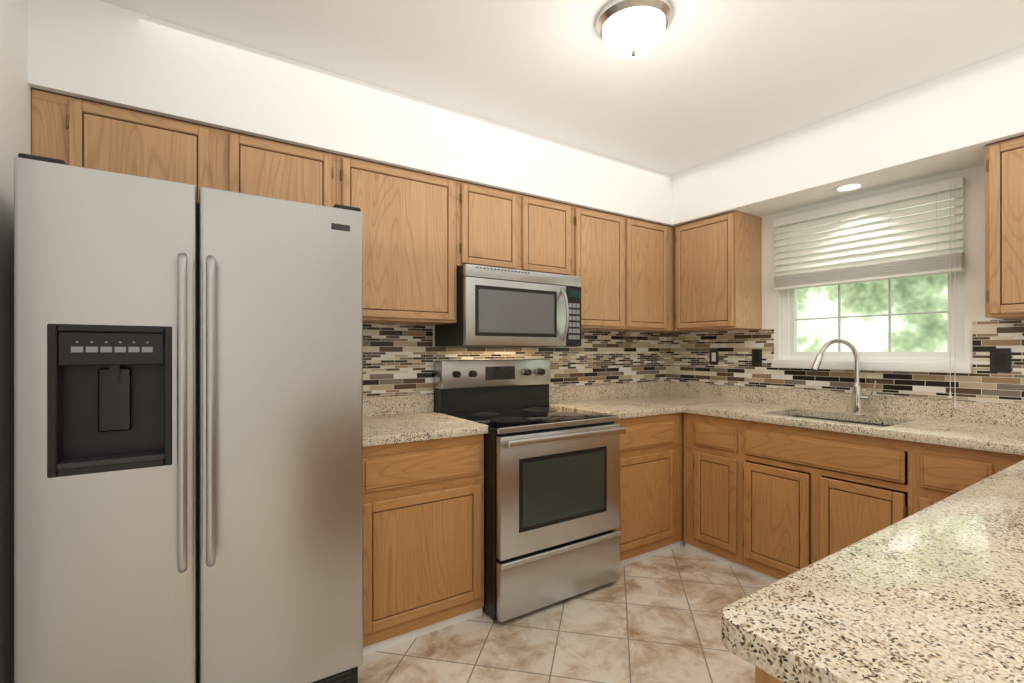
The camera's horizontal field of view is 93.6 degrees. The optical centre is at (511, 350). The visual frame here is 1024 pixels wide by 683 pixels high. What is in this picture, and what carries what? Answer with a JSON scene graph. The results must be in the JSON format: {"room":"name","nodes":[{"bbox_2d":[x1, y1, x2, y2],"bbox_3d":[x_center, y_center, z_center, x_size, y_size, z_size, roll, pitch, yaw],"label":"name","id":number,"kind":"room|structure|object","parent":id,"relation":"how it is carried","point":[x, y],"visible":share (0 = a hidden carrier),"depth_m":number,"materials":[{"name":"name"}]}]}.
{"room":"kitchen","nodes":[
{"label":"kitchen","id":0,"kind":"room"},
{"bbox_2d":[0,0,31,682],"bbox_3d":[-0.423,0.001,-0.342,0.120,2.530,5.320,0,0,-33],"label":"wall","id":1,"kind":"structure","parent":0,"point":[15,114],"depth_m":1.47,"materials":[{"name":"white paint"}]},
{"bbox_2d":[367,323,657,412],"bbox_3d":[-0.366,0.001,2.947,3.820,2.530,0.120,0,0,-33],"label":"wall","id":2,"kind":"structure","parent":0,"point":[510,347],"depth_m":2.82,"materials":[{"name":"white paint"}]},
{"bbox_2d":[32,88,223,201],"bbox_3d":[-1.508,-0.722,1.932,0.552,0.377,0.324,0,0,-33],"label":"upper cabinet","id":3,"kind":"object","parent":2,"relation":"attached to","point":[79,132],"depth_m":1.79,"materials":[{"name":"brown wood"}]},
{"bbox_2d":[224,129,339,206],"bbox_3d":[-1.084,-0.722,2.210,0.462,0.377,0.324,0,0,-33],"label":"upper cabinet","id":4,"kind":"object","parent":2,"relation":"attached to","point":[254,165],"depth_m":2.07,"materials":[{"name":"brown wood"}]},
{"bbox_2d":[340,155,463,324],"bbox_3d":[-0.631,-0.530,2.507,0.617,0.762,0.324,0,0,-33],"label":"upper cabinet","id":5,"kind":"object","parent":2,"relation":"attached to","point":[425,235],"depth_m":2.39,"materials":[{"name":"brown wood"}]},
{"bbox_2d":[464,181,523,269],"bbox_3d":[-0.205,-0.683,2.786,0.397,0.455,0.324,0,0,-33],"label":"upper cabinet","id":6,"kind":"object","parent":2,"relation":"attached to","point":[493,217],"depth_m":2.66,"materials":[{"name":"brown wood"}]},
{"bbox_2d":[435,264,580,346],"bbox_3d":[-0.001,-0.238,2.837,0.790,0.424,0.444,0,0,-33],"label":"over-the-range microwave","id":7,"kind":"object","parent":6,"relation":"attached to","point":[500,307],"visible":0.98,"depth_m":2.65,"materials":[{"name":"silver metal"}]},
{"bbox_2d":[363,323,666,396],"bbox_3d":[0.131,0.109,3.196,2.670,0.514,0.008,0,0,-33],"label":"tile backsplash","id":8,"kind":"structure","parent":2,"relation":"attached to","point":[398,359],"depth_m":3.13,"materials":[{"name":"tile"}]},
{"bbox_2d":[524,194,575,275],"bbox_3d":[0.127,-0.683,3.003,0.397,0.455,0.324,0,0,-33],"label":"upper cabinet","id":9,"kind":"object","parent":2,"relation":"attached to","point":[549,225],"depth_m":2.88,"materials":[{"name":"brown wood"}]},
{"bbox_2d":[576,206,635,331],"bbox_3d":[0.509,-0.530,3.253,0.512,0.762,0.324,0,0,-33],"label":"upper cabinet","id":10,"kind":"object","parent":2,"relation":"attached to","point":[605,241],"depth_m":3.14,"materials":[{"name":"brown wood"}]},
{"bbox_2d":[636,219,671,331],"bbox_3d":[0.832,-0.530,3.465,0.477,0.762,0.324,0,0,-33],"label":"upper cabinet","id":11,"kind":"object","parent":2,"relation":"attached to","point":[653,240],"depth_m":3.39,"materials":[{"name":"brown wood"}]},
{"bbox_2d":[658,227,697,332],"bbox_3d":[1.176,-0.530,3.691,0.418,0.762,0.324,0,0,-33],"label":"upper cabinet","id":12,"kind":"object","parent":2,"relation":"attached to","point":[673,228],"depth_m":3.53,"materials":[{"name":"brown wood"}]},
{"bbox_2d":[98,0,1023,175],"bbox_3d":[1.142,-1.314,0.755,3.940,0.100,5.440,0,0,-33],"label":"ceiling","id":13,"kind":"structure","parent":0,"point":[702,82],"depth_m":2.06,"materials":[{"name":"white paint"}]},
{"bbox_2d":[28,0,674,226],"bbox_3d":[-0.191,-1.088,2.788,3.700,0.353,0.338,0,0,-33],"label":"soffit ceiling","id":14,"kind":"structure","parent":13,"relation":"attached to","point":[100,51],"depth_m":2.10,"materials":[{"name":"white paint"}]},
{"bbox_2d":[596,0,672,58],"bbox_3d":[0.462,-1.194,1.828,0.284,0.140,0.284,0,0,-33],"label":"flush-mount dome light","id":15,"kind":"object","parent":13,"relation":"attached to","point":[629,29],"visible":1,"depth_m":1.76,"materials":[{"name":"white glass"}]},
{"bbox_2d":[672,46,1023,225],"bbox_3d":[2.046,-1.088,2.431,0.350,0.353,2.712,0,0,-33],"label":"ceiling soffit","id":16,"kind":"structure","parent":13,"relation":"attached to","point":[958,120],"depth_m":2.47,"materials":[{"name":"white paint"}]},
{"bbox_2d":[832,182,865,191],"bbox_3d":[1.873,-0.907,2.668,0.156,0.006,0.156,0,0,-33],"label":"recessed light","id":17,"kind":"object","parent":16,"relation":"attached to","point":[849,187],"visible":0.96,"depth_m":2.66,"materials":[{"name":"white plastic"}]},
{"bbox_2d":[358,545,771,682],"bbox_3d":[1.142,1.316,0.755,3.940,0.100,5.440,0,0,-33],"label":"floor","id":18,"kind":"structure","parent":0,"point":[656,618],"depth_m":2.10,"materials":[{"name":"tile"}]},
{"bbox_2d":[14,153,362,682],"bbox_3d":[-1.133,0.367,1.826,0.923,1.798,0.854,0,0,-33],"label":"refrigerator","id":19,"kind":"object","parent":18,"relation":"on","point":[188,438],"visible":1,"depth_m":1.47,"materials":[{"name":"grey metal"}]},
{"bbox_2d":[363,434,483,655],"bbox_3d":[-0.554,0.829,2.374,0.618,0.874,0.630,0,0,-33],"label":"base cabinet","id":20,"kind":"object","parent":18,"relation":"on","point":[423,537],"visible":0.73,"depth_m":2.11,"materials":[{"name":"brown wood"}]},
{"bbox_2d":[363,394,487,446],"bbox_3d":[-0.550,0.320,2.367,0.622,0.141,0.647,0,0,-33],"label":"countertop","id":21,"kind":"structure","parent":20,"relation":"on","point":[398,419],"depth_m":2.35,"materials":[{"name":"stone"}]},
{"bbox_2d":[434,359,625,621],"bbox_3d":[0.084,0.660,2.679,0.774,1.212,0.782,0,0,-33],"label":"range","id":22,"kind":"object","parent":18,"relation":"on","point":[552,534],"visible":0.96,"depth_m":2.41,"materials":[{"name":"silver metal"}]},
{"bbox_2d":[615,413,678,566],"bbox_3d":[0.609,0.829,3.137,0.597,0.874,0.630,0,0,-33],"label":"base cabinet","id":23,"kind":"object","parent":18,"relation":"on","point":[651,485],"depth_m":2.91,"materials":[{"name":"brown wood"}]},
{"bbox_2d":[543,383,682,418],"bbox_3d":[0.626,0.320,3.138,0.630,0.141,0.647,0,0,-33],"label":"countertop","id":24,"kind":"structure","parent":23,"relation":"on","point":[624,401],"depth_m":3.33,"materials":[{"name":"stone"}]},
{"bbox_2d":[679,413,684,545],"bbox_3d":[1.128,0.829,3.477,0.731,0.874,0.630,0,0,-33],"label":"base cabinet","id":25,"kind":"object","parent":18,"relation":"on","point":[681,415],"depth_m":3.10,"materials":[{"name":"brown wood"}]},
{"bbox_2d":[684,413,803,574],"bbox_3d":[1.460,0.829,3.068,0.630,0.874,0.413,0,0,-33],"label":"base cabinet","id":26,"kind":"object","parent":18,"relation":"on","point":[771,503],"depth_m":2.75,"materials":[{"name":"brown wood"}]},
{"bbox_2d":[639,381,706,384],"bbox_3d":[1.141,0.320,3.475,0.360,0.141,0.647,0,0,-33],"label":"countertop","id":27,"kind":"structure","parent":26,"relation":"on","point":[665,382],"depth_m":3.81,"materials":[{"name":"stone"}]},
{"bbox_2d":[627,383,1023,453],"bbox_3d":[1.812,0.320,2.503,0.658,0.141,3.009,0,0,-33],"label":"countertop","id":28,"kind":"structure","parent":26,"relation":"on","point":[984,426],"depth_m":2.53,"materials":[{"name":"stone"}]},
{"bbox_2d":[811,339,876,412],"bbox_3d":[1.851,0.140,2.676,0.292,0.420,0.226,0,0,-33],"label":"faucet","id":29,"kind":"object","parent":28,"relation":"on","point":[858,397],"visible":1,"depth_m":2.70,"materials":[{"name":"silver metal"}]},
{"bbox_2d":[792,415,907,472],"bbox_3d":[1.730,0.536,2.575,0.444,0.289,0.644,0,0,-33],"label":"undermount sink","id":30,"kind":"object","parent":28,"relation":"in","point":[906,457],"visible":0.04,"depth_m":2.66,"materials":[{"name":"silver metal"}]},
{"bbox_2d":[755,666,783,682],"bbox_3d":[0.685,0.829,0.522,0.480,0.874,0.630,0,0,-33],"label":"base cabinet","id":31,"kind":"object","parent":18,"relation":"on","point":[761,676],"depth_m":0.61,"materials":[{"name":"brown wood"}]},
{"bbox_2d":[721,445,1023,682],"bbox_3d":[1.314,0.371,0.856,1.980,0.040,0.800,0,0,-33],"label":"countertop","id":32,"kind":"structure","parent":31,"relation":"on","point":[933,593],"depth_m":0.66,"materials":[{"name":"stone"}]},
{"bbox_2d":[900,440,1023,519],"bbox_3d":[2.104,0.829,2.086,0.630,0.874,0.439,0,0,-33],"label":"base cabinet","id":33,"kind":"object","parent":18,"relation":"on","point":[935,473],"depth_m":2.01,"materials":[{"name":"brown wood"}]},
{"bbox_2d":[672,165,1011,403],"bbox_3d":[2.739,0.001,1.802,0.120,2.530,5.440,0,0,-33],"label":"wall","id":34,"kind":"structure","parent":0,"point":[974,177],"depth_m":2.41,"materials":[{"name":"white paint"}]},
{"bbox_2d":[675,210,761,330],"bbox_3d":[1.436,-0.530,3.383,0.324,0.762,0.473,0,0,-33],"label":"upper cabinet","id":35,"kind":"object","parent":34,"relation":"attached to","point":[718,272],"visible":1,"depth_m":3.23,"materials":[{"name":"brown wood"}]},
{"bbox_2d":[667,319,1023,404],"bbox_3d":[2.085,0.051,2.682,0.008,0.397,3.009,0,0,-33],"label":"tile backsplash","id":36,"kind":"structure","parent":34,"relation":"attached to","point":[688,353],"depth_m":2.87,"materials":[{"name":"tile"}]},
{"bbox_2d":[710,349,717,364],"bbox_3d":[1.497,0.045,3.564,0.008,0.116,0.072,0,0,-33],"label":"outlet","id":37,"kind":"object","parent":36,"relation":"attached to","point":[713,356],"visible":1,"depth_m":3.56,"materials":[{"name":"grey plastic"}]},
{"bbox_2d":[752,349,761,365],"bbox_3d":[1.676,0.045,3.290,0.008,0.116,0.072,0,0,-33],"label":"outlet","id":38,"kind":"object","parent":36,"relation":"attached to","point":[756,357],"visible":1,"depth_m":3.29,"materials":[{"name":"grey plastic"}]},
{"bbox_2d":[990,348,1010,372],"bbox_3d":[2.330,0.045,2.292,0.008,0.116,0.072,0,0,-33],"label":"outlet","id":39,"kind":"object","parent":36,"relation":"attached to","point":[1000,359],"visible":1,"depth_m":2.29,"materials":[{"name":"grey plastic"}]},
{"bbox_2d":[771,186,971,372],"bbox_3d":[2.041,-0.372,2.808,0.135,0.965,0.980,0,0,-33],"label":"window","id":40,"kind":"structure","parent":34,"relation":"in","point":[914,361],"depth_m":2.71,"materials":[{"name":"white plastic"}]},
{"bbox_2d":[773,176,964,407],"bbox_3d":[1.985,-0.292,2.772,0.066,1.145,0.936,0,0,-33],"label":"window blinds","id":41,"kind":"object","parent":40,"relation":"attached to","point":[933,258],"visible":1,"depth_m":2.68,"materials":[{"name":"white plastic"}]},
{"bbox_2d":[985,135,1023,319],"bbox_3d":[2.463,-0.530,1.815,0.324,0.762,0.925,0,0,-33],"label":"upper cabinet","id":42,"kind":"object","parent":34,"relation":"attached to","point":[1004,229],"visible":1,"depth_m":2.06,"materials":[{"name":"brown wood"}]}
]}

